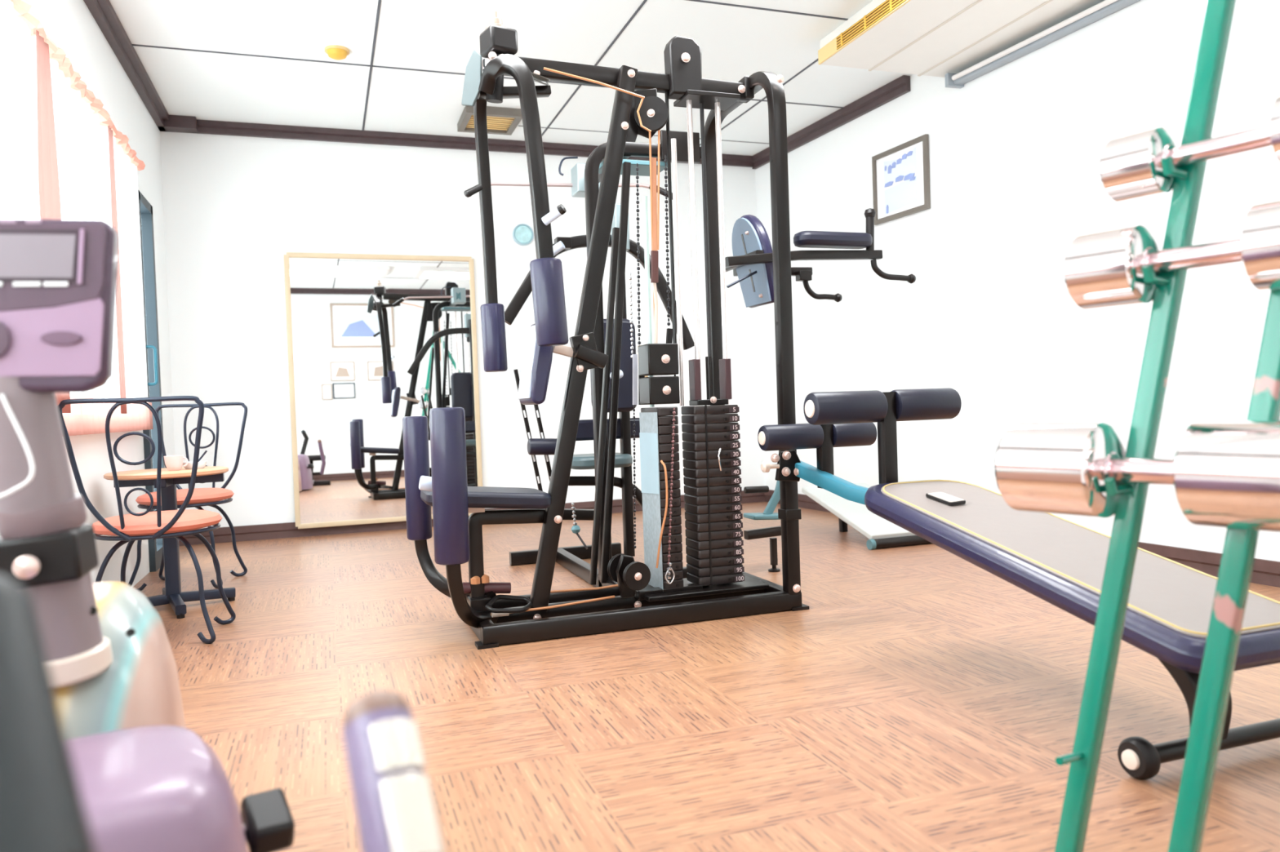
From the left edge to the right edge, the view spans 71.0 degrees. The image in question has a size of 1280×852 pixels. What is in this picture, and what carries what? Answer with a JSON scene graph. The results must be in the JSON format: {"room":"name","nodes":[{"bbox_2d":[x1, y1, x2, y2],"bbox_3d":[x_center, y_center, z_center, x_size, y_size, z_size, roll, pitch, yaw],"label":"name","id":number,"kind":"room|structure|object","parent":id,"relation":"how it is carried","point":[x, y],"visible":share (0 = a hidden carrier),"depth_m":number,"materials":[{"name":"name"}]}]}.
{"room":"gym","nodes":[
{"label":"gym","id":0,"kind":"room"},
{"bbox_2d":[28,0,177,586],"bbox_3d":[-1.871,-0.546,2.348,0.100,2.710,7.080,-2,1,-19],"label":"wall","id":1,"kind":"structure","parent":0,"point":[70,24],"depth_m":4.29,"materials":[{"name":"white paint"}]},
{"bbox_2d":[10,0,145,170],"bbox_3d":[-1.691,-1.311,2.042,0.102,0.079,5.528,-2,1,-19],"label":"valance","id":2,"kind":"object","parent":1,"relation":"attached to","point":[21,8],"visible":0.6,"depth_m":3.38,"materials":[{"name":"pink fabric"}]},
{"bbox_2d":[0,0,85,397],"bbox_3d":[-1.871,-0.678,2.633,0.028,1.240,1.580,-2,1,-19],"label":"sheer curtain","id":3,"kind":"object","parent":2,"relation":"hanging from","point":[19,159],"visible":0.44,"depth_m":2.87,"materials":[{"name":"white fabric"}]},
{"bbox_2d":[35,29,71,413],"bbox_3d":[-1.985,-0.674,3.027,0.008,1.260,0.260,-2,1,-19],"label":"curtain","id":4,"kind":"object","parent":2,"relation":"hanging from","point":[48,174],"visible":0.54,"depth_m":3.01,"materials":[{"name":"fabric"}]},
{"bbox_2d":[70,88,147,409],"bbox_3d":[-2.359,-0.694,4.030,0.028,1.240,1.340,-2,1,-19],"label":"sheer curtain","id":5,"kind":"object","parent":2,"relation":"hanging from","point":[90,139],"visible":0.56,"depth_m":4.10,"materials":[{"name":"white fabric"}]},
{"bbox_2d":[107,125,127,413],"bbox_3d":[-2.315,-0.684,3.971,0.008,1.260,0.120,-2,1,-19],"label":"band","id":6,"kind":"object","parent":2,"relation":"hanging from","point":[113,184],"visible":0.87,"depth_m":3.97,"materials":[{"name":"fabric"}]},
{"bbox_3d":[-1.191,-0.656,0.689,0.028,1.240,2.500,-2,1,-19],"label":"sheer curtain","id":7,"kind":"object","parent":2,"relation":"hanging from","visible":0},
{"bbox_2d":[62,396,152,435],"bbox_3d":[-1.645,-0.023,2.105,0.012,0.140,5.460,-2,1,-19],"label":"curtain hem","id":8,"kind":"object","parent":7,"relation":"attached to","point":[83,419],"visible":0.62,"depth_m":3.64,"materials":[{"name":"white fabric"}]},
{"bbox_2d":[83,0,168,131],"bbox_3d":[-1.837,-1.866,2.345,0.070,0.075,7.080,-2,1,-19],"label":"trim","id":9,"kind":"structure","parent":1,"relation":"attached to","point":[103,12],"depth_m":4.55,"materials":[{"name":"brown wood"}]},
{"bbox_2d":[137,189,164,572],"bbox_3d":[-2.705,-0.239,4.952,0.138,2.030,0.420,-2,1,-19],"label":"door","id":10,"kind":"structure","parent":1,"relation":"in","point":[145,209],"depth_m":5.09,"materials":[{"name":"teal metal"}]},
{"bbox_2d":[160,131,764,528],"bbox_3d":[-0.759,-0.683,6.539,4.970,2.710,0.100,-2,1,-19],"label":"wall","id":11,"kind":"structure","parent":0,"point":[234,206],"depth_m":6.07,"materials":[{"name":"white paint"}]},
{"bbox_2d":[156,114,198,133],"bbox_3d":[-2.916,-1.907,5.659,0.220,0.075,0.110,-2,1,-19],"label":"trim","id":12,"kind":"structure","parent":11,"relation":"attached to","point":[175,123],"depth_m":5.63,"materials":[{"name":"brown wood"}]},
{"bbox_2d":[284,252,482,528],"bbox_3d":[-1.722,-0.255,6.114,1.242,1.822,0.042,-2,1,-20],"label":"wall mirror","id":13,"kind":"object","parent":11,"relation":"attached to","point":[375,342],"visible":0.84,"depth_m":6.08,"materials":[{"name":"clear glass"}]},
{"bbox_2d":[178,490,764,546],"bbox_3d":[-0.974,0.633,6.417,4.180,0.100,0.018,-2,1,-19],"label":"baseboard","id":14,"kind":"structure","parent":11,"relation":"attached to","point":[288,530],"depth_m":5.99,"materials":[{"name":"brown wood"}]},
{"bbox_2d":[191,119,754,167],"bbox_3d":[-0.973,-1.990,6.370,4.000,0.075,0.050,-2,1,-19],"label":"trim","id":15,"kind":"structure","parent":11,"relation":"attached to","point":[204,126],"depth_m":6.11,"materials":[{"name":"brown wood"}]},
{"bbox_2d":[512,223,533,245],"bbox_3d":[-0.838,-1.373,6.433,0.152,0.152,0.028,-2,1,-19],"label":"disc","id":16,"kind":"object","parent":11,"relation":"attached to","point":[522,233],"visible":1,"depth_m":6.42,"materials":[{"name":"blue paint"}]},
{"bbox_2d":[109,0,912,155],"bbox_3d":[0.378,-2.028,3.118,4.970,0.060,7.280,-2,1,-19],"label":"ceiling","id":17,"kind":"structure","parent":0,"point":[735,42],"depth_m":4.81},
{"bbox_2d":[324,44,349,59],"bbox_3d":[-1.583,-1.945,4.690,0.124,0.045,0.124,-2,1,-19],"label":"smoke detector","id":18,"kind":"object","parent":17,"relation":"attached to","point":[334,51],"visible":1,"depth_m":4.66,"materials":[{"name":"yellow plastic"}]},
{"bbox_2d":[362,0,381,130],"bbox_3d":[-0.702,-1.949,2.714,0.012,0.004,7.030,-2,1,-19],"label":"trim","id":19,"kind":"structure","parent":17,"relation":"attached to","point":[379,1],"depth_m":4.81,"materials":[{"name":"grey"}]},
{"bbox_2d":[132,44,843,107],"bbox_3d":[-0.616,-2.011,5.218,4.136,0.004,0.012,-2,1,-19],"label":"trim","id":20,"kind":"structure","parent":17,"relation":"attached to","point":[138,45],"depth_m":4.88,"materials":[{"name":"grey"}]},
{"bbox_2d":[457,105,522,135],"bbox_3d":[-0.980,-1.990,5.843,0.360,0.050,0.400,-2,1,-19],"label":"ceiling vent","id":21,"kind":"object","parent":17,"relation":"in","point":[465,124],"visible":0.88,"depth_m":5.80,"materials":[{"name":"beige metal"}]},
{"bbox_2d":[542,0,647,135],"bbox_3d":[0.420,-1.997,3.106,0.012,0.004,7.030,-2,1,-19],"label":"trim","id":22,"kind":"structure","parent":17,"relation":"attached to","point":[644,1],"depth_m":4.83,"materials":[{"name":"grey"}]},
{"bbox_2d":[518,125,768,143],"bbox_3d":[0.085,-2.063,6.362,1.917,0.003,0.008,-2,1,-19],"label":"trim","id":23,"kind":"structure","parent":17,"relation":"attached to","point":[518,126],"depth_m":6.24,"materials":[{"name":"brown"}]},
{"bbox_2d":[699,58,817,146],"bbox_3d":[1.543,-2.045,3.498,0.012,0.004,7.030,-2,1,-19],"label":"trim","id":24,"kind":"structure","parent":17,"relation":"attached to","point":[815,60],"depth_m":5.67,"materials":[{"name":"grey"}]},
{"bbox_2d":[688,0,848,20],"bbox_3d":[-0.185,-2.000,4.097,4.211,0.004,0.012,-2,1,-19],"label":"trim","id":25,"kind":"structure","parent":17,"relation":"attached to","point":[701,1],"depth_m":4.38,"materials":[{"name":"grey"}]},
{"bbox_2d":[817,0,1104,77],"bbox_3d":[1.967,-1.993,3.432,1.050,0.134,3.223,-2,1,-19],"label":"air conditioner","id":26,"kind":"object","parent":17,"relation":"attached to","point":[928,37],"visible":0.95,"depth_m":4.42,"materials":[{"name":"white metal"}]},
{"bbox_2d":[133,502,1279,851],"bbox_3d":[0.473,0.740,3.183,4.970,0.060,7.280,-2,1,-19],"label":"floor","id":27,"kind":"structure","parent":0,"point":[922,700],"depth_m":2.36,"materials":[{"name":"wood"}]},
{"bbox_2d":[57,395,235,644],"bbox_3d":[-1.770,0.342,3.284,0.457,0.887,0.469,-2,1,-13],"label":"cafe chair","id":28,"kind":"object","parent":27,"relation":"on","point":[126,528],"visible":0.8,"depth_m":3.12,"materials":[{"name":"grey metal"}]},
{"bbox_2d":[103,466,235,618],"bbox_3d":[-1.997,0.484,3.820,0.476,0.591,0.476,-2,1,-19],"label":"cafe table","id":29,"kind":"object","parent":27,"relation":"on","point":[172,594],"visible":0.82,"depth_m":3.79,"materials":[{"name":"grey metal"}]},
{"bbox_2d":[164,455,188,471],"bbox_3d":[-1.969,0.157,3.795,0.078,0.062,0.078,-1,1,26],"label":"cup","id":30,"kind":"object","parent":29,"relation":"on","point":[173,463],"visible":1,"depth_m":3.77,"materials":[{"name":"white ceramic"}]},
{"bbox_2d":[182,461,206,469],"bbox_3d":[-1.923,0.169,3.874,0.096,0.030,0.096,-2,1,-19],"label":"bowl","id":31,"kind":"object","parent":29,"relation":"on","point":[201,464],"depth_m":3.85,"materials":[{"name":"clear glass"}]},
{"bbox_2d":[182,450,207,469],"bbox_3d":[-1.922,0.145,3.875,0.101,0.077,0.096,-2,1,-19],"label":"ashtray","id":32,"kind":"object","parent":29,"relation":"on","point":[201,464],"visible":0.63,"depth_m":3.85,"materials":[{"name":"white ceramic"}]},
{"bbox_2d":[128,402,247,591],"bbox_3d":[-2.218,0.331,4.397,0.457,0.887,0.469,-2,1,-5],"label":"cafe chair","id":33,"kind":"object","parent":27,"relation":"on","point":[201,497],"visible":0.77,"depth_m":4.50,"materials":[{"name":"grey metal"}]},
{"bbox_2d":[0,218,444,851],"bbox_3d":[-0.513,0.267,0.906,0.471,1.059,2.058,-3,2,-27],"label":"exercise bike","id":34,"kind":"object","parent":27,"relation":"on","point":[98,753],"visible":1,"depth_m":1.10,"materials":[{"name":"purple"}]},
{"bbox_2d":[76,228,84,284],"bbox_3d":[-0.700,-0.212,1.123,0.011,0.068,0.004,-2,1,-19],"label":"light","id":35,"kind":"object","parent":34,"relation":"attached to","point":[80,232],"depth_m":1.12,"materials":[{"name":"plastic"}]},
{"bbox_2d":[402,11,915,649],"bbox_3d":[0.184,-0.410,4.010,2.482,2.218,1.693,-2,1,-19],"label":"multi gym","id":36,"kind":"object","parent":27,"relation":"on","point":[628,594],"visible":0.99,"depth_m":3.41,"materials":[{"name":"black metal"}]},
{"bbox_2d":[644,575,768,602],"bbox_3d":[0.222,0.633,3.539,0.500,0.017,0.280,-2,1,-19],"label":"tray","id":37,"kind":"object","parent":36,"relation":"on","point":[652,592],"depth_m":3.43,"materials":[{"name":"black metal"}]},
{"bbox_2d":[801,482,932,550],"bbox_3d":[1.302,0.499,5.107,0.465,0.276,0.754,-2,1,-19],"label":"bench","id":38,"kind":"object","parent":27,"relation":"on","point":[881,533],"visible":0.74,"depth_m":4.90,"materials":[{"name":"grey leather"}]},
{"bbox_2d":[757,387,1279,779],"bbox_3d":[0.953,0.296,2.578,0.581,0.821,1.766,-3,1,-25],"label":"bench","id":39,"kind":"object","parent":27,"relation":"on","point":[1060,562],"visible":0.93,"depth_m":2.27,"materials":[{"name":"blue leather"}]},
{"bbox_2d":[925,492,965,505],"bbox_3d":[0.896,0.213,2.631,0.062,0.029,0.104,-3,2,-27],"label":"mobile phone","id":40,"kind":"object","parent":39,"relation":"on","point":[942,497],"visible":1,"depth_m":2.62,"materials":[{"name":"black plastic"}]},
{"bbox_2d":[1054,0,1279,851],"bbox_3d":[1.334,-0.270,1.521,1.406,1.991,0.346,-2,1,-19],"label":"dumbbell rack","id":41,"kind":"object","parent":27,"relation":"on","point":[1239,548],"visible":0.73,"depth_m":1.42,"materials":[{"name":"green metal"}]},
{"bbox_2d":[994,420,1279,532],"bbox_3d":[0.793,0.070,1.391,0.156,0.156,0.448,-3,2,-35],"label":"dumbbell","id":42,"kind":"object","parent":41,"relation":"on","point":[1222,473],"visible":0.93,"depth_m":1.38,"materials":[{"name":"silver metal"}]},
{"bbox_2d":[1062,199,1279,309],"bbox_3d":[0.855,-0.260,1.370,0.126,0.126,0.369,-3,2,-35],"label":"dumbbell","id":43,"kind":"object","parent":41,"relation":"on","point":[1102,268],"visible":0.89,"depth_m":1.41,"materials":[{"name":"silver metal"}]},
{"bbox_2d":[1098,95,1279,202],"bbox_3d":[0.884,-0.425,1.363,0.104,0.104,0.326,-3,2,-35],"label":"dumbbell","id":44,"kind":"object","parent":41,"relation":"on","point":[1130,166],"visible":0.91,"depth_m":1.41,"materials":[{"name":"silver metal"}]},
{"bbox_2d":[755,0,1279,561],"bbox_3d":[2.382,-0.728,3.834,0.120,2.710,7.101,-3,1,-23],"label":"wall","id":45,"kind":"structure","parent":0,"point":[988,315],"depth_m":4.59,"materials":[{"name":"white paint"}]},
{"bbox_2d":[751,75,911,168],"bbox_3d":[1.238,-2.055,6.197,0.050,0.090,1.834,-3,1,-23],"label":"trim","id":46,"kind":"structure","parent":45,"relation":"attached to","point":[900,86],"depth_m":5.91,"materials":[{"name":"brown wood"}]},
{"bbox_2d":[871,133,930,225],"bbox_3d":[1.583,-1.489,5.462,0.022,0.430,0.500,-3,1,-23],"label":"picture frame","id":47,"kind":"object","parent":45,"relation":"attached to","point":[901,172],"visible":1,"depth_m":5.44,"materials":[{"name":"grey wood"}]},
{"bbox_2d":[884,181,893,187],"bbox_3d":[1.540,-1.498,5.552,0.002,0.028,0.090,-3,1,-23],"label":"print","id":48,"kind":"object","parent":47,"relation":"on","point":[886,184],"depth_m":5.55,"materials":[{"name":"blue paper"}]},
{"bbox_2d":[887,164,892,173],"bbox_3d":[1.543,-1.587,5.542,0.002,0.055,0.040,-3,1,-23],"label":"print","id":49,"kind":"object","parent":47,"relation":"attached to","point":[889,166],"depth_m":5.54,"materials":[{"name":"blue paper"}]},
{"bbox_2d":[891,161,896,168],"bbox_3d":[1.558,-1.603,5.505,0.002,0.038,0.040,-3,1,-23],"label":"print","id":50,"kind":"object","parent":47,"relation":"attached to","point":[893,163],"depth_m":5.50,"materials":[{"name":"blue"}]},
{"bbox_2d":[896,158,902,164],"bbox_3d":[1.577,-1.612,5.458,0.002,0.033,0.050,-3,1,-23],"label":"print","id":51,"kind":"object","parent":47,"relation":"attached to","point":[899,161],"depth_m":5.46,"materials":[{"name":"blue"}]},
{"bbox_2d":[895,175,903,182],"bbox_3d":[1.578,-1.507,5.460,0.002,0.033,0.080,-3,1,-23],"label":"print","id":52,"kind":"object","parent":47,"relation":"on","point":[898,178],"depth_m":5.46,"materials":[{"name":"blue paper"}]},
{"bbox_2d":[883,146,916,184],"bbox_3d":[1.580,-1.584,5.460,0.021,0.150,0.300,-2,1,-19],"label":"print","id":53,"kind":"object","parent":47,"relation":"on","point":[900,165],"depth_m":5.45,"materials":[{"name":"blue"}]},
{"bbox_2d":[884,175,917,214],"bbox_3d":[1.585,-1.404,5.464,0.021,0.170,0.300,-2,1,-19],"label":"print","id":54,"kind":"object","parent":47,"relation":"attached to","point":[900,193],"depth_m":5.46,"materials":[{"name":"blue"}]},
{"bbox_2d":[902,153,906,159],"bbox_3d":[1.595,-1.627,5.411,0.002,0.033,0.050,-3,1,-23],"label":"print","id":55,"kind":"object","parent":47,"relation":"attached to","point":[904,155],"depth_m":5.41,"materials":[{"name":"blue paper"}]},
{"bbox_2d":[903,173,914,180],"bbox_3d":[1.613,-1.496,5.377,0.002,0.033,0.100,-3,1,-23],"label":"print","id":56,"kind":"object","parent":47,"relation":"on","point":[907,176],"depth_m":5.38,"materials":[{"name":"blue paper"}]},
{"bbox_2d":[906,151,912,155],"bbox_3d":[1.614,-1.632,5.365,0.002,0.028,0.050,-3,1,-23],"label":"print","id":57,"kind":"object","parent":47,"relation":"attached to","point":[908,153],"depth_m":5.36,"materials":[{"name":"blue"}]},
{"bbox_2d":[764,489,1279,587],"bbox_3d":[2.362,0.579,3.841,0.018,0.100,7.094,-3,1,-23],"label":"baseboard","id":58,"kind":"structure","parent":45,"relation":"attached to","point":[1264,572],"depth_m":3.80,"materials":[{"name":"brown wood"}]},
{"bbox_2d":[944,0,1139,88],"bbox_3d":[2.030,-1.903,4.261,0.103,0.070,1.554,-3,1,-23],"label":"fluorescent light","id":59,"kind":"object","parent":45,"relation":"attached to","point":[1104,8],"visible":1,"depth_m":4.40,"materials":[{"name":"grey"}]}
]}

